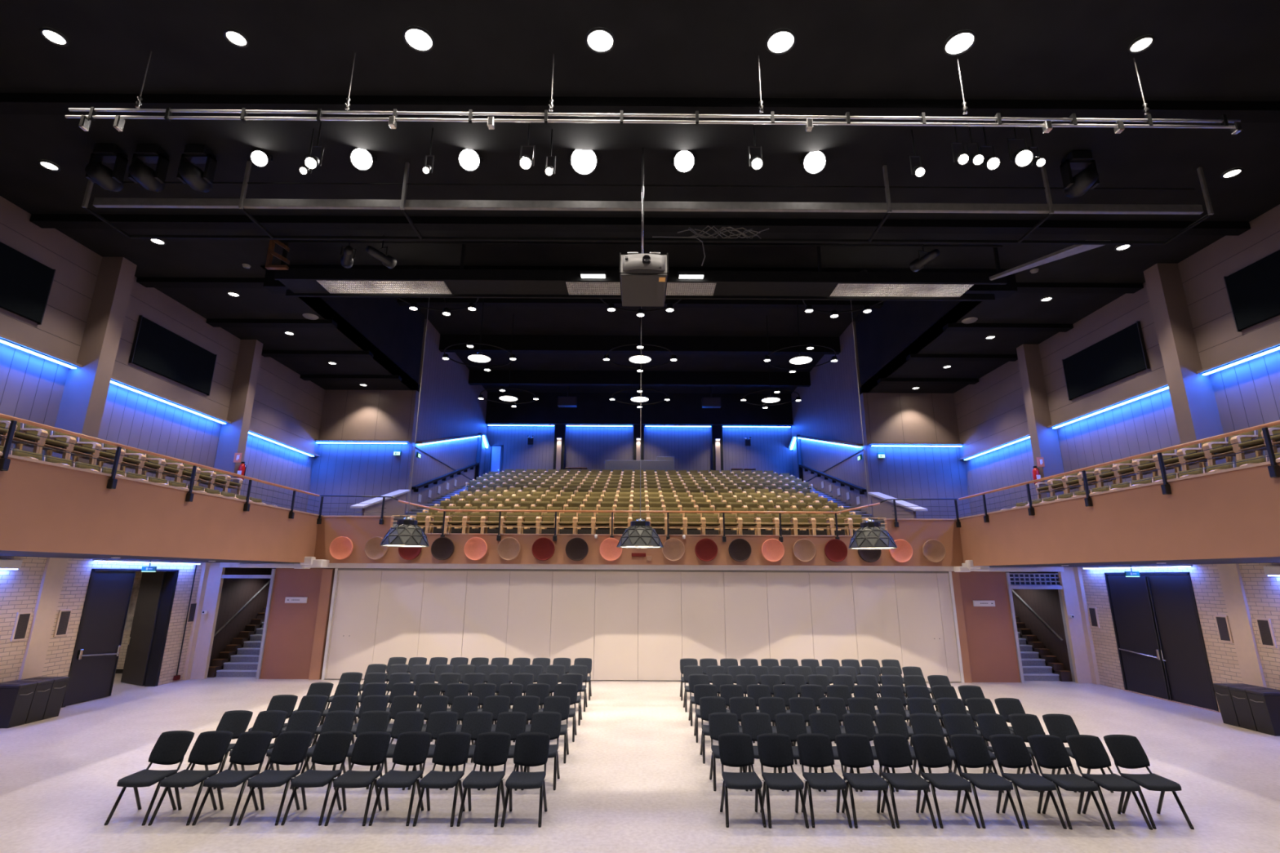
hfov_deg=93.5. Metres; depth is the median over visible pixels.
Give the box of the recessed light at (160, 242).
[149,239,165,244]
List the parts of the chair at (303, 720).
leg, leg, seat, backrest, leg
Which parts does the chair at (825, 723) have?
backrest, seat, leg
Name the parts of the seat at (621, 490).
backrest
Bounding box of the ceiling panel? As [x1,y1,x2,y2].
[274,240,1007,301]
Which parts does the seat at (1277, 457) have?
backrest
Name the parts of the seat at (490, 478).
backrest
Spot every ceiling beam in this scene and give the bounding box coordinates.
[0,93,1279,123]
[29,213,1250,235]
[136,277,265,288]
[206,318,337,328]
[261,350,373,357]
[263,264,1017,297]
[300,374,401,381]
[396,297,883,308]
[439,334,840,354]
[468,369,810,386]
[877,377,978,384]
[906,354,1017,361]
[942,323,1073,332]
[1015,282,1143,293]
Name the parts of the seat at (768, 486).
backrest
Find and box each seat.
[0,417,44,453]
[0,420,10,446]
[0,445,35,459]
[10,448,66,465]
[18,423,73,461]
[44,455,95,471]
[48,431,98,466]
[73,461,121,475]
[75,437,122,471]
[99,443,144,474]
[100,466,145,480]
[123,448,164,478]
[124,471,167,484]
[143,453,182,482]
[147,476,186,488]
[163,458,199,485]
[168,480,204,492]
[181,462,214,488]
[186,484,221,495]
[197,466,229,492]
[204,488,237,498]
[213,471,243,494]
[220,491,250,501]
[235,494,263,503]
[248,497,276,506]
[409,512,431,533]
[421,506,443,528]
[426,512,450,533]
[434,500,453,509]
[438,506,461,528]
[444,495,464,504]
[444,512,468,533]
[450,500,470,509]
[454,491,471,499]
[456,506,477,528]
[460,495,479,504]
[462,487,479,494]
[463,512,486,533]
[465,480,479,490]
[466,501,486,512]
[469,491,486,499]
[471,483,486,490]
[472,476,486,483]
[473,506,493,528]
[475,495,493,504]
[477,487,493,494]
[478,480,493,486]
[479,474,492,479]
[482,512,504,533]
[483,501,502,512]
[484,476,498,483]
[484,483,499,490]
[484,491,500,499]
[490,474,504,479]
[490,506,511,528]
[491,480,505,486]
[491,487,506,494]
[491,496,508,505]
[497,477,511,483]
[497,484,512,490]
[498,491,515,499]
[499,501,518,512]
[500,512,521,533]
[502,474,515,479]
[503,480,518,487]
[505,487,520,495]
[506,496,524,506]
[508,506,528,528]
[509,477,523,483]
[511,484,525,490]
[513,491,529,499]
[515,474,527,479]
[516,480,530,487]
[516,501,533,510]
[519,487,534,494]
[519,512,539,533]
[521,477,535,483]
[522,496,539,506]
[524,484,539,490]
[525,506,545,528]
[526,474,538,479]
[528,491,543,499]
[529,480,543,486]
[533,477,546,483]
[533,487,548,494]
[533,501,550,510]
[537,496,554,505]
[537,512,557,533]
[538,474,551,479]
[538,484,552,490]
[542,480,555,486]
[542,491,558,499]
[543,506,561,528]
[546,477,559,483]
[547,487,562,495]
[549,501,565,510]
[550,474,562,479]
[551,484,565,490]
[553,496,569,504]
[555,480,568,486]
[555,513,575,533]
[558,491,573,500]
[559,477,571,483]
[560,506,578,528]
[561,488,576,495]
[562,474,573,479]
[564,484,578,490]
[565,501,582,510]
[568,480,581,486]
[568,496,585,505]
[571,477,583,483]
[573,474,586,479]
[573,492,587,499]
[574,513,593,533]
[575,488,590,494]
[577,506,595,528]
[578,484,591,490]
[581,480,594,487]
[582,501,598,510]
[583,477,595,483]
[584,496,600,504]
[586,475,597,479]
[587,492,602,499]
[590,488,604,494]
[591,484,605,490]
[593,513,611,533]
[594,480,607,486]
[595,477,608,483]
[595,506,612,528]
[597,475,609,479]
[598,501,614,510]
[600,496,616,505]
[602,492,617,499]
[604,488,617,494]
[605,484,618,490]
[607,480,619,486]
[608,477,620,483]
[609,475,621,479]
[613,506,630,528]
[613,513,630,533]
[614,501,631,511]
[615,496,631,504]
[617,488,631,494]
[617,492,631,499]
[618,484,632,490]
[619,480,632,486]
[620,477,632,483]
[621,475,633,479]
[630,506,648,516]
[630,513,648,521]
[631,488,646,494]
[631,492,646,499]
[631,497,646,505]
[631,502,647,511]
[632,477,644,483]
[632,480,645,486]
[632,484,645,490]
[633,475,644,479]
[644,475,657,479]
[644,478,657,483]
[645,480,658,486]
[645,484,659,490]
[646,488,660,495]
[646,492,661,499]
[646,497,662,505]
[647,502,663,511]
[648,506,665,529]
[648,513,666,534]
[657,475,668,479]
[657,478,670,483]
[658,480,671,486]
[659,484,672,490]
[660,488,674,495]
[661,492,675,499]
[662,497,678,505]
[663,502,679,511]
[665,507,682,529]
[668,475,680,479]
[668,513,684,534]
[670,478,682,483]
[671,480,684,487]
[672,484,686,490]
[674,488,688,495]
[675,492,690,499]
[677,497,693,505]
[680,475,692,479]
[680,502,696,511]
[682,478,694,483]
[682,507,700,529]
[684,481,697,487]
[684,513,703,534]
[686,484,699,490]
[688,488,702,495]
[690,492,705,500]
[692,475,704,479]
[693,497,709,507]
[694,478,706,484]
[696,502,712,511]
[697,481,710,488]
[699,484,712,491]
[699,507,717,529]
[702,488,716,496]
[703,513,722,534]
[704,475,715,480]
[705,492,719,500]
[706,478,719,484]
[708,497,724,505]
[709,481,722,487]
[712,484,726,491]
[712,502,728,511]
[715,475,728,480]
[715,488,730,495]
[716,507,734,529]
[719,478,731,484]
[720,493,734,500]
[720,514,740,534]
[722,481,735,487]
[724,497,740,506]
[725,484,739,492]
[727,475,739,480]
[728,502,745,511]
[729,488,744,495]
[730,478,743,484]
[733,493,750,500]
[733,507,752,529]
[734,481,748,488]
[737,514,759,534]
[738,475,751,480]
[738,484,753,492]
[738,497,755,506]
[742,478,755,484]
[743,488,758,496]
[744,502,761,511]
[747,481,760,488]
[748,493,764,502]
[750,507,769,529]
[751,475,763,480]
[751,484,766,492]
[754,497,771,506]
[755,478,768,484]
[756,514,777,534]
[757,488,773,496]
[760,481,773,488]
[760,502,777,511]
[762,475,775,480]
[763,493,779,502]
[765,484,780,492]
[767,478,780,484]
[767,507,786,530]
[768,497,786,506]
[771,488,786,496]
[772,481,786,488]
[773,475,786,481]
[773,514,795,535]
[776,502,794,511]
[777,493,794,501]
[778,484,793,492]
[779,478,793,484]
[783,497,802,506]
[783,507,804,530]
[784,488,800,496]
[785,475,799,481]
[785,481,799,488]
[791,478,805,484]
[791,484,807,492]
[791,493,808,501]
[791,502,811,514]
[791,514,814,535]
[797,481,813,492]
[798,488,814,497]
[799,497,817,508]
[800,507,822,530]
[806,493,823,501]
[808,502,827,514]
[809,514,832,535]
[814,497,833,508]
[817,508,839,530]
[824,502,844,514]
[827,514,851,535]
[833,508,856,530]
[845,514,868,535]
[1000,501,1029,510]
[1013,498,1043,507]
[1026,495,1057,505]
[1035,475,1065,499]
[1040,492,1074,502]
[1048,471,1080,496]
[1056,488,1091,500]
[1063,467,1097,493]
[1073,485,1110,497]
[1079,463,1115,490]
[1091,481,1130,493]
[1096,459,1133,487]
[1111,477,1153,489]
[1114,454,1155,483]
[1132,472,1177,486]
[1134,448,1177,479]
[1155,443,1202,477]
[1156,467,1204,481]
[1179,437,1229,472]
[1182,462,1234,476]
[1204,430,1258,467]
[1211,455,1266,471]
[1233,424,1279,460]
[1243,452,1279,466]
[1267,427,1279,453]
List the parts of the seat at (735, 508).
backrest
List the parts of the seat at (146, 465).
frame, backrest, frame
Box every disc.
[328,536,353,559]
[364,536,387,559]
[398,546,422,559]
[431,537,454,559]
[463,537,487,559]
[497,537,520,560]
[531,537,555,560]
[565,537,588,560]
[599,537,622,560]
[662,537,684,561]
[694,537,717,561]
[728,538,751,561]
[761,538,784,561]
[792,538,816,562]
[824,538,847,562]
[857,549,881,562]
[888,539,912,562]
[922,539,946,562]
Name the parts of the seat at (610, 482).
backrest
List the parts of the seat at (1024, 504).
backrest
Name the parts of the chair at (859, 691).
backrest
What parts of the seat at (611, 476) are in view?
backrest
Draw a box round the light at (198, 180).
[177,145,217,192]
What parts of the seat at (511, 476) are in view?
backrest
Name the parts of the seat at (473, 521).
frame, backrest, frame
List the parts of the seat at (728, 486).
backrest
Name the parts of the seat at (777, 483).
backrest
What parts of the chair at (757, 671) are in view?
backrest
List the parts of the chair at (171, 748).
leg, leg, seat, leg, backrest, leg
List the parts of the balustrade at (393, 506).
panel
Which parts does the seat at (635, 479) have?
backrest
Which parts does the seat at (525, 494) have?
backrest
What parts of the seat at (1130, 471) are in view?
frame, frame, backrest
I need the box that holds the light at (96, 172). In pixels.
[84,144,128,191]
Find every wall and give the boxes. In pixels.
[0,195,324,457]
[0,342,314,511]
[0,555,202,706]
[106,570,166,669]
[208,567,275,666]
[259,568,334,679]
[306,443,414,515]
[318,389,420,444]
[321,568,964,683]
[355,568,904,653]
[408,319,487,511]
[484,425,794,475]
[791,321,868,514]
[858,391,959,447]
[862,445,970,518]
[951,571,1020,682]
[953,204,1279,461]
[964,349,1279,515]
[1005,571,1071,671]
[1080,562,1279,712]
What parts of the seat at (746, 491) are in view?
backrest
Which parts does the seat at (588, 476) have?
backrest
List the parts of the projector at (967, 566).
arm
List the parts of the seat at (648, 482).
backrest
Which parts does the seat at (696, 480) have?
backrest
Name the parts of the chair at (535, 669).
backrest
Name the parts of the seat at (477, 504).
backrest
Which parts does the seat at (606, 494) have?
backrest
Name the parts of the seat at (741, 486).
backrest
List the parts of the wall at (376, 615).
panel, panel, panel, panel, panel, panel, panel, panel, panel, panel, panel, panel, panel, panel, panel, panel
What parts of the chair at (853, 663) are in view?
backrest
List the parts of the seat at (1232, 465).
backrest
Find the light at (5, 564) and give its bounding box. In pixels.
[0,559,22,569]
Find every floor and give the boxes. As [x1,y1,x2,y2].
[0,550,300,563]
[0,673,1279,852]
[276,562,1080,567]
[989,466,1279,566]
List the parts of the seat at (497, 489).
backrest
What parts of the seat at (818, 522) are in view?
frame, backrest, frame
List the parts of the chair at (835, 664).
backrest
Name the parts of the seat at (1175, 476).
backrest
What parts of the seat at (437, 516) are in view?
frame, backrest, frame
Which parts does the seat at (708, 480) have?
backrest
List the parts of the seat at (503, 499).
backrest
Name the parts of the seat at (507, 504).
backrest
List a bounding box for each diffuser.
[467,355,490,362]
[499,395,517,400]
[629,355,650,363]
[631,396,648,401]
[761,397,779,402]
[789,356,812,364]
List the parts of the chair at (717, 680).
backrest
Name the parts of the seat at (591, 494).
backrest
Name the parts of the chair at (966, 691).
backrest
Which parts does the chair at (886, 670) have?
backrest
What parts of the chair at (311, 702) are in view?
seat, backrest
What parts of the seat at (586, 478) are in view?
backrest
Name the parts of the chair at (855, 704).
backrest, seat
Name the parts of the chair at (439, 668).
backrest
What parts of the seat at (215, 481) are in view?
backrest, frame, frame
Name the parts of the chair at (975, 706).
backrest, seat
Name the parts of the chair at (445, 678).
backrest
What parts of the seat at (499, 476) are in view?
backrest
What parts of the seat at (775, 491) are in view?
backrest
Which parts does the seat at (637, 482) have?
backrest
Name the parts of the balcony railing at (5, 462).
post, post, post, post, post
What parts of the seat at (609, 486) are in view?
backrest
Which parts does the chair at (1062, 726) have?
leg, backrest, seat, leg, leg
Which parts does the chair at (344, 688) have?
leg, seat, backrest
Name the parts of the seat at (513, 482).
backrest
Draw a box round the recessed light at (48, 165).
[37,160,60,171]
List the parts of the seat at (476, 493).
backrest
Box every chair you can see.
[104,730,194,826]
[147,730,233,826]
[181,710,253,789]
[191,730,273,826]
[220,710,287,789]
[236,730,312,826]
[248,694,297,742]
[257,710,321,789]
[280,694,328,744]
[280,730,352,826]
[292,682,333,724]
[297,710,355,789]
[307,694,358,762]
[316,682,360,737]
[323,671,362,721]
[324,731,391,826]
[337,711,390,789]
[351,694,389,744]
[354,682,387,724]
[356,672,386,718]
[359,663,386,705]
[368,731,431,826]
[373,711,425,790]
[385,657,406,681]
[385,672,411,702]
[386,663,408,691]
[386,682,415,711]
[386,695,418,733]
[407,657,426,695]
[407,711,458,790]
[409,664,431,708]
[413,672,435,724]
[413,732,471,826]
[416,683,441,711]
[419,695,448,763]
[425,672,460,724]
[429,657,448,695]
[431,683,469,742]
[433,664,453,706]
[440,657,468,695]
[445,711,493,790]
[450,695,479,763]
[455,664,475,695]
[456,732,511,826]
[462,672,484,708]
[470,657,488,683]
[471,683,496,711]
[471,695,510,763]
[477,664,497,682]
[480,672,509,708]
[482,711,527,791]
[485,657,509,683]
[492,683,523,742]
[495,664,520,695]
[500,732,550,827]
[509,673,533,724]
[510,695,539,745]
[511,657,530,695]
[520,711,561,790]
[523,664,542,706]
[525,683,549,711]
[529,673,558,724]
[532,657,550,673]
[540,664,565,708]
[542,696,569,763]
[549,657,570,696]
[549,683,577,742]
[560,673,582,725]
[568,665,587,711]
[573,657,591,700]
[680,658,697,701]
[683,665,702,712]
[688,674,710,726]
[693,684,717,742]
[699,658,719,696]
[699,696,726,764]
[706,665,729,709]
[708,712,748,791]
[711,674,739,725]
[718,733,766,827]
[720,658,737,674]
[720,684,743,712]
[727,665,746,684]
[728,696,756,733]
[736,674,759,725]
[740,658,758,697]
[741,712,784,791]
[746,684,775,742]
[749,666,773,709]
[756,733,808,828]
[758,697,797,764]
[760,658,778,674]
[760,674,788,710]
[771,666,791,684]
[773,684,797,712]
[774,712,821,791]
[780,658,799,674]
[783,674,806,710]
[788,697,816,764]
[792,666,813,697]
[796,733,852,828]
[800,658,827,697]
[800,684,835,743]
[807,674,841,725]
[808,712,857,791]
[815,666,835,708]
[818,697,847,744]
[821,659,839,697]
[826,684,851,713]
[831,674,854,725]
[835,733,895,829]
[836,666,857,710]
[841,659,860,697]
[842,712,894,791]
[847,697,879,734]
[852,684,879,714]
[855,674,880,697]
[858,666,880,693]
[861,659,881,684]
[872,733,937,828]
[875,713,930,791]
[876,697,914,746]
[879,684,911,726]
[880,666,906,707]
[880,675,908,721]
[881,659,906,696]
[902,666,936,709]
[903,675,941,723]
[905,684,945,728]
[906,697,955,764]
[909,713,963,791]
[911,733,980,828]
[927,675,963,711]
[931,684,971,727]
[936,697,982,746]
[942,713,1004,792]
[949,733,1022,828]
[957,685,997,726]
[965,697,1014,746]
[975,713,1039,792]
[989,733,1066,829]
[994,697,1045,734]
[1008,713,1076,792]
[1026,734,1110,830]
[1042,713,1113,792]
[1066,734,1152,830]
[1103,734,1194,829]
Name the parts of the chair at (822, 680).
backrest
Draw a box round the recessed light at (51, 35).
[39,26,69,46]
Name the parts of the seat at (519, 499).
backrest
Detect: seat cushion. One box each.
[0,427,8,433]
[0,431,39,439]
[26,438,68,446]
[55,444,94,453]
[84,451,115,457]
[106,456,140,463]
[128,462,160,467]
[151,466,179,471]
[169,470,196,475]
[187,474,212,479]
[203,478,226,483]
[220,481,240,485]
[417,521,425,524]
[429,521,442,524]
[447,521,462,524]
[466,521,480,524]
[484,521,498,524]
[502,521,517,524]
[521,522,536,524]
[539,522,554,524]
[558,522,573,525]
[576,522,591,525]
[595,522,609,525]
[613,522,627,525]
[650,522,664,525]
[668,522,683,525]
[687,523,702,525]
[705,523,719,526]
[724,523,738,526]
[742,523,756,526]
[760,523,775,526]
[778,523,793,526]
[797,523,812,526]
[816,523,830,526]
[834,524,848,526]
[1037,485,1058,490]
[1050,482,1074,487]
[1066,479,1089,484]
[1081,475,1109,480]
[1098,471,1124,476]
[1117,466,1148,473]
[1137,462,1171,468]
[1163,457,1195,463]
[1182,451,1222,458]
[1209,444,1249,453]
[1238,438,1279,447]
[1270,434,1279,439]
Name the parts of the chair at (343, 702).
leg, seat, backrest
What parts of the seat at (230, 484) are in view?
backrest, frame, frame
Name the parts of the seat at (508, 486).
backrest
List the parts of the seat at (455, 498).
backrest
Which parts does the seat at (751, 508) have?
backrest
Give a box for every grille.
[558,396,575,404]
[702,397,720,405]
[1009,573,1060,586]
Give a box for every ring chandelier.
[396,266,478,315]
[442,297,515,370]
[478,316,538,407]
[600,298,680,316]
[603,316,676,372]
[609,363,669,408]
[741,315,800,408]
[764,299,837,373]
[802,270,884,317]
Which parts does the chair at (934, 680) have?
backrest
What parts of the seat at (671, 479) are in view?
backrest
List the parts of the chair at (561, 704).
backrest, seat, leg, leg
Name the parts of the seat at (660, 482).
backrest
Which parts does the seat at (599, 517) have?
frame, backrest, frame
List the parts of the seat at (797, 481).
backrest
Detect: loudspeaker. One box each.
[557,385,577,407]
[702,386,721,408]
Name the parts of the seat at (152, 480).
backrest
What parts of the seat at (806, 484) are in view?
backrest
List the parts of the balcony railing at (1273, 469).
post, post, post, post, post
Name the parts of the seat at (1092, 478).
frame, frame, backrest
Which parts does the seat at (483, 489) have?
backrest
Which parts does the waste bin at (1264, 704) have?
lid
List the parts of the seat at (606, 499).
backrest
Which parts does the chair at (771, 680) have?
backrest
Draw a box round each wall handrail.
[411,462,479,492]
[799,464,866,494]
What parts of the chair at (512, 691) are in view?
backrest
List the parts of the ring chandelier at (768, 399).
cord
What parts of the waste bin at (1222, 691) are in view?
lid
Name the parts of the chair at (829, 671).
backrest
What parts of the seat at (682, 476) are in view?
backrest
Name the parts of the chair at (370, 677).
seat, backrest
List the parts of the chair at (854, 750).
leg, leg, backrest, seat, leg, leg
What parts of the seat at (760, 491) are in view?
backrest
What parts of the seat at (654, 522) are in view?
backrest, frame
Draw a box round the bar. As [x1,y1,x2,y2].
[989,240,1110,280]
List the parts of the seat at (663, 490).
backrest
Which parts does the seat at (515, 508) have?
backrest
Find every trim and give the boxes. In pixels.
[0,333,82,367]
[0,452,319,515]
[111,376,231,423]
[115,669,123,673]
[219,562,1063,571]
[248,428,319,457]
[308,568,333,679]
[315,439,410,442]
[320,515,394,517]
[415,446,471,479]
[425,533,852,536]
[475,435,482,479]
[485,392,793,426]
[795,435,803,481]
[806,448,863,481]
[867,442,963,444]
[883,518,956,520]
[951,572,972,683]
[958,433,1029,460]
[958,459,1279,519]
[1047,382,1168,427]
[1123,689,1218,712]
[1196,341,1279,373]
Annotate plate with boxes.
[417,493,422,502]
[427,489,431,497]
[436,485,440,493]
[445,482,448,489]
[821,480,824,488]
[828,484,831,492]
[837,488,840,495]
[846,491,850,500]
[856,496,860,504]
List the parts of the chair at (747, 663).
backrest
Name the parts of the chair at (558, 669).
backrest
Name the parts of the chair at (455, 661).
backrest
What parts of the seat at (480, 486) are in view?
backrest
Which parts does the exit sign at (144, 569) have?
panel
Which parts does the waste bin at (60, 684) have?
lid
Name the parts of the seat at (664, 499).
backrest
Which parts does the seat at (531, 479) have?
backrest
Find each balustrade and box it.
[350,489,409,517]
[867,492,928,523]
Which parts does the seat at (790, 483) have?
backrest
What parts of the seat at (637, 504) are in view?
backrest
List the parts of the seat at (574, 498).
backrest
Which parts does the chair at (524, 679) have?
backrest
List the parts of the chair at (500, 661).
backrest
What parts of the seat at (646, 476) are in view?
backrest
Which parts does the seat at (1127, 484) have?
backrest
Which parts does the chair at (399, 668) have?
backrest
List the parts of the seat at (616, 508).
backrest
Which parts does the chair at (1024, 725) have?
leg, backrest, seat, leg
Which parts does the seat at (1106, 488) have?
backrest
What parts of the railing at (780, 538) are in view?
post, post, post, post, handrail, post, post, post, post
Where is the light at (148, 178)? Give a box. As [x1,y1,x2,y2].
[128,144,169,191]
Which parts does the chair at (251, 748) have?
leg, leg, seat, leg, backrest, leg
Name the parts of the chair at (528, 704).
backrest, seat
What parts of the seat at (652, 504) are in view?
backrest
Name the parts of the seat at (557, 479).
backrest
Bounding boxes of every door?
[61,568,178,707]
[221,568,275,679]
[488,444,502,471]
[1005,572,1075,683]
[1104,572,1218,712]
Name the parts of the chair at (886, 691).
backrest, seat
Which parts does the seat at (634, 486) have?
backrest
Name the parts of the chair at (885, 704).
backrest, seat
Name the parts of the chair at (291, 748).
leg, leg, seat, leg, backrest, leg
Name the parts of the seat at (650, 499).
backrest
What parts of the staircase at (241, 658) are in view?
handrail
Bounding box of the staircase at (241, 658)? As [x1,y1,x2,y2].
[207,580,270,677]
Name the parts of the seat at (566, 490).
backrest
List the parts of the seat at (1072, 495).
backrest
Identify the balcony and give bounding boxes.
[0,455,318,562]
[314,516,393,563]
[386,534,891,565]
[884,520,964,566]
[959,462,1279,565]
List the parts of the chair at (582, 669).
backrest, seat, leg, leg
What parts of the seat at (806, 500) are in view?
backrest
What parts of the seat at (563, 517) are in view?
frame, backrest, frame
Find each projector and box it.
[293,556,329,568]
[619,147,668,306]
[953,560,990,572]
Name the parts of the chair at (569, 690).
backrest, seat, leg, leg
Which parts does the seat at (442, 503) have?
backrest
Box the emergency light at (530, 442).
[527,435,533,444]
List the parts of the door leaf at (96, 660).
bolt rod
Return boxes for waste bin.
[0,682,36,728]
[7,679,53,724]
[26,676,69,719]
[1213,683,1257,727]
[1228,686,1275,731]
[1245,689,1279,736]
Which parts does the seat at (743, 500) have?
backrest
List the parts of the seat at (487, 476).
backrest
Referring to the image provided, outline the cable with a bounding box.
[652,235,705,266]
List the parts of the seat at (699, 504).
backrest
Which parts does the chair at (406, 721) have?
leg, leg, seat, backrest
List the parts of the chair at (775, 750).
leg, leg, backrest, seat, leg, leg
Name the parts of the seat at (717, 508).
backrest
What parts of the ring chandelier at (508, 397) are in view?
cord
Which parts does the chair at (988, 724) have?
backrest, seat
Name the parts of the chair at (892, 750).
leg, backrest, leg, seat, leg, leg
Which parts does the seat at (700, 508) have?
backrest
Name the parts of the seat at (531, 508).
backrest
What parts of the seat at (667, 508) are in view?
backrest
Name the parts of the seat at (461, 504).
backrest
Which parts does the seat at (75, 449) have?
frame, backrest, frame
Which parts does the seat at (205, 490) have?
backrest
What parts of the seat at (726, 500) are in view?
backrest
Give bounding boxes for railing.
[0,413,319,519]
[316,494,397,524]
[391,500,886,542]
[880,497,960,527]
[958,420,1279,522]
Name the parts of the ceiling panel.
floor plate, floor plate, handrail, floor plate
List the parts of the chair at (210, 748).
leg, leg, seat, leg, backrest, leg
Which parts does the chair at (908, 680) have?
backrest, seat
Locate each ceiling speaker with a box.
[302,313,318,319]
[961,317,977,324]
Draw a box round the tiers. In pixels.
[422,488,855,535]
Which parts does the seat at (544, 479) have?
backrest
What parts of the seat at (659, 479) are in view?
backrest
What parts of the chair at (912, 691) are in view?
backrest, seat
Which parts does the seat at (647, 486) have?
backrest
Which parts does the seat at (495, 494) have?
backrest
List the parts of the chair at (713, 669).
backrest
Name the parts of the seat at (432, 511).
backrest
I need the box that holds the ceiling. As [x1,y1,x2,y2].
[0,0,1279,395]
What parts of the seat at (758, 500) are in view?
backrest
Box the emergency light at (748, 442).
[744,436,751,445]
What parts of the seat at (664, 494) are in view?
backrest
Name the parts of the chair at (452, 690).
backrest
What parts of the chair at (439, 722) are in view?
leg, seat, backrest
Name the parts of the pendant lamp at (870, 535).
cord, lamp shade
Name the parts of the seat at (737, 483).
backrest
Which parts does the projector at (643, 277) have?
plate, mounting frame, panel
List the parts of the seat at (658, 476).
backrest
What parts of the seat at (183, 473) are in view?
backrest, frame, frame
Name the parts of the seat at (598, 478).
backrest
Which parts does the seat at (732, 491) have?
backrest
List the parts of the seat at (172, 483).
backrest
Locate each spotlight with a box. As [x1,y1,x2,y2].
[249,150,272,167]
[298,128,314,174]
[304,120,324,168]
[340,235,355,268]
[349,147,377,170]
[365,235,396,268]
[422,128,434,173]
[457,148,483,171]
[519,122,534,169]
[545,128,555,175]
[568,149,599,175]
[671,150,696,173]
[747,124,763,169]
[800,150,826,174]
[909,129,924,177]
[909,238,939,271]
[951,120,968,164]
[965,120,984,165]
[979,120,999,169]
[1006,120,1033,167]
[1027,121,1045,167]
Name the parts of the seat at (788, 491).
backrest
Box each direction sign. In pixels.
[284,596,307,603]
[973,600,995,606]
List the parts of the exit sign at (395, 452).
lit panel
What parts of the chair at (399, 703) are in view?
seat, backrest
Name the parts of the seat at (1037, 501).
backrest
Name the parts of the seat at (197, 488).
backrest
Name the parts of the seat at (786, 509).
backrest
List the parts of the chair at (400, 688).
backrest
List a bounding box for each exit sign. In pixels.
[141,560,156,572]
[393,450,401,455]
[416,452,421,457]
[857,454,862,460]
[877,453,884,458]
[1124,565,1139,577]
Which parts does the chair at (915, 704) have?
backrest, seat, leg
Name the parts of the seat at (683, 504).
backrest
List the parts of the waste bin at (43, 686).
lid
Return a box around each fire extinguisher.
[236,462,246,479]
[1031,466,1040,484]
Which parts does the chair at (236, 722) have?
leg, seat, backrest, leg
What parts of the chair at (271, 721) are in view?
seat, backrest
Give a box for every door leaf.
[65,571,135,706]
[120,572,165,685]
[490,446,501,474]
[1107,575,1170,700]
[1146,574,1215,710]
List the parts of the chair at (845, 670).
backrest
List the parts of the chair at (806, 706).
backrest, seat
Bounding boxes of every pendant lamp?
[380,297,429,547]
[616,306,663,548]
[848,300,897,549]
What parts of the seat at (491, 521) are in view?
frame, backrest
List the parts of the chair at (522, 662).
backrest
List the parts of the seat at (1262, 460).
backrest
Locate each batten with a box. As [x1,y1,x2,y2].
[239,563,294,568]
[973,567,1038,572]
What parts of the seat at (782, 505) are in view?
backrest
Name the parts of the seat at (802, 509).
backrest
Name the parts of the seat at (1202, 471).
backrest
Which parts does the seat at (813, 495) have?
backrest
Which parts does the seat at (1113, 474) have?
frame, frame, backrest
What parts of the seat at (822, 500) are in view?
backrest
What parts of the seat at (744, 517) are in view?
frame, backrest, frame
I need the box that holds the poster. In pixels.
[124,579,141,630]
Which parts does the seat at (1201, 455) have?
frame, backrest, frame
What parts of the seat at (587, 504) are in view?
backrest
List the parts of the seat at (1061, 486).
frame, frame, backrest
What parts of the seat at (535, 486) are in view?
backrest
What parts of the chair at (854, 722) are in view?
backrest, seat, leg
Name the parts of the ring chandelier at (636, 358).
cord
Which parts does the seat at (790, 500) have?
backrest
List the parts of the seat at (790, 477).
backrest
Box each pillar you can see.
[17,557,68,679]
[51,257,137,463]
[182,562,225,679]
[213,339,262,494]
[553,424,565,469]
[555,440,561,471]
[633,424,644,460]
[635,440,639,460]
[711,425,723,470]
[715,440,720,472]
[1016,344,1064,498]
[1057,567,1100,684]
[1143,263,1226,470]
[1217,563,1266,687]
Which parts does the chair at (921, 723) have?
backrest, seat, leg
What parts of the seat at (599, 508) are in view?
backrest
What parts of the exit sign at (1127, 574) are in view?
panel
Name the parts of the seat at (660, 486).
backrest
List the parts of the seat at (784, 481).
backrest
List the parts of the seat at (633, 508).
backrest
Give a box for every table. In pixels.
[564,466,587,469]
[730,467,742,471]
[743,467,755,470]
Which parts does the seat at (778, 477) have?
backrest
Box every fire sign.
[233,453,241,462]
[1035,457,1044,466]
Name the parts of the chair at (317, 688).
backrest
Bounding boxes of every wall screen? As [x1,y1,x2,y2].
[0,241,56,324]
[128,315,217,395]
[1062,320,1150,400]
[1223,249,1279,332]
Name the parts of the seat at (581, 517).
frame, backrest, frame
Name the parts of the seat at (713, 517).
frame, backrest, frame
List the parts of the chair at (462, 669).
backrest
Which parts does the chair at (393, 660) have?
backrest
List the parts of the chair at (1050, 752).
leg, backrest, leg, seat, leg, leg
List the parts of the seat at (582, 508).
backrest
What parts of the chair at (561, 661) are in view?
backrest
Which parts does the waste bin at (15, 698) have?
lid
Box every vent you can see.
[10,611,31,641]
[53,608,71,637]
[186,601,196,623]
[1009,574,1057,584]
[1088,606,1099,628]
[1214,614,1233,643]
[1255,617,1277,648]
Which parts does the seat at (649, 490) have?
backrest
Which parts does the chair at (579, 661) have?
backrest, seat, leg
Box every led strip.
[0,338,76,368]
[92,559,202,564]
[110,379,226,423]
[248,431,314,456]
[315,441,407,444]
[415,433,489,448]
[488,424,554,426]
[566,425,632,426]
[645,425,711,426]
[722,426,791,427]
[788,435,862,449]
[871,444,962,447]
[964,435,1030,460]
[1052,386,1168,428]
[1081,564,1192,568]
[1202,345,1279,375]
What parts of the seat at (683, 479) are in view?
backrest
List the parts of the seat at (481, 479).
backrest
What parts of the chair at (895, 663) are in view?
backrest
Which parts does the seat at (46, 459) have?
backrest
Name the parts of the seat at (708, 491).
backrest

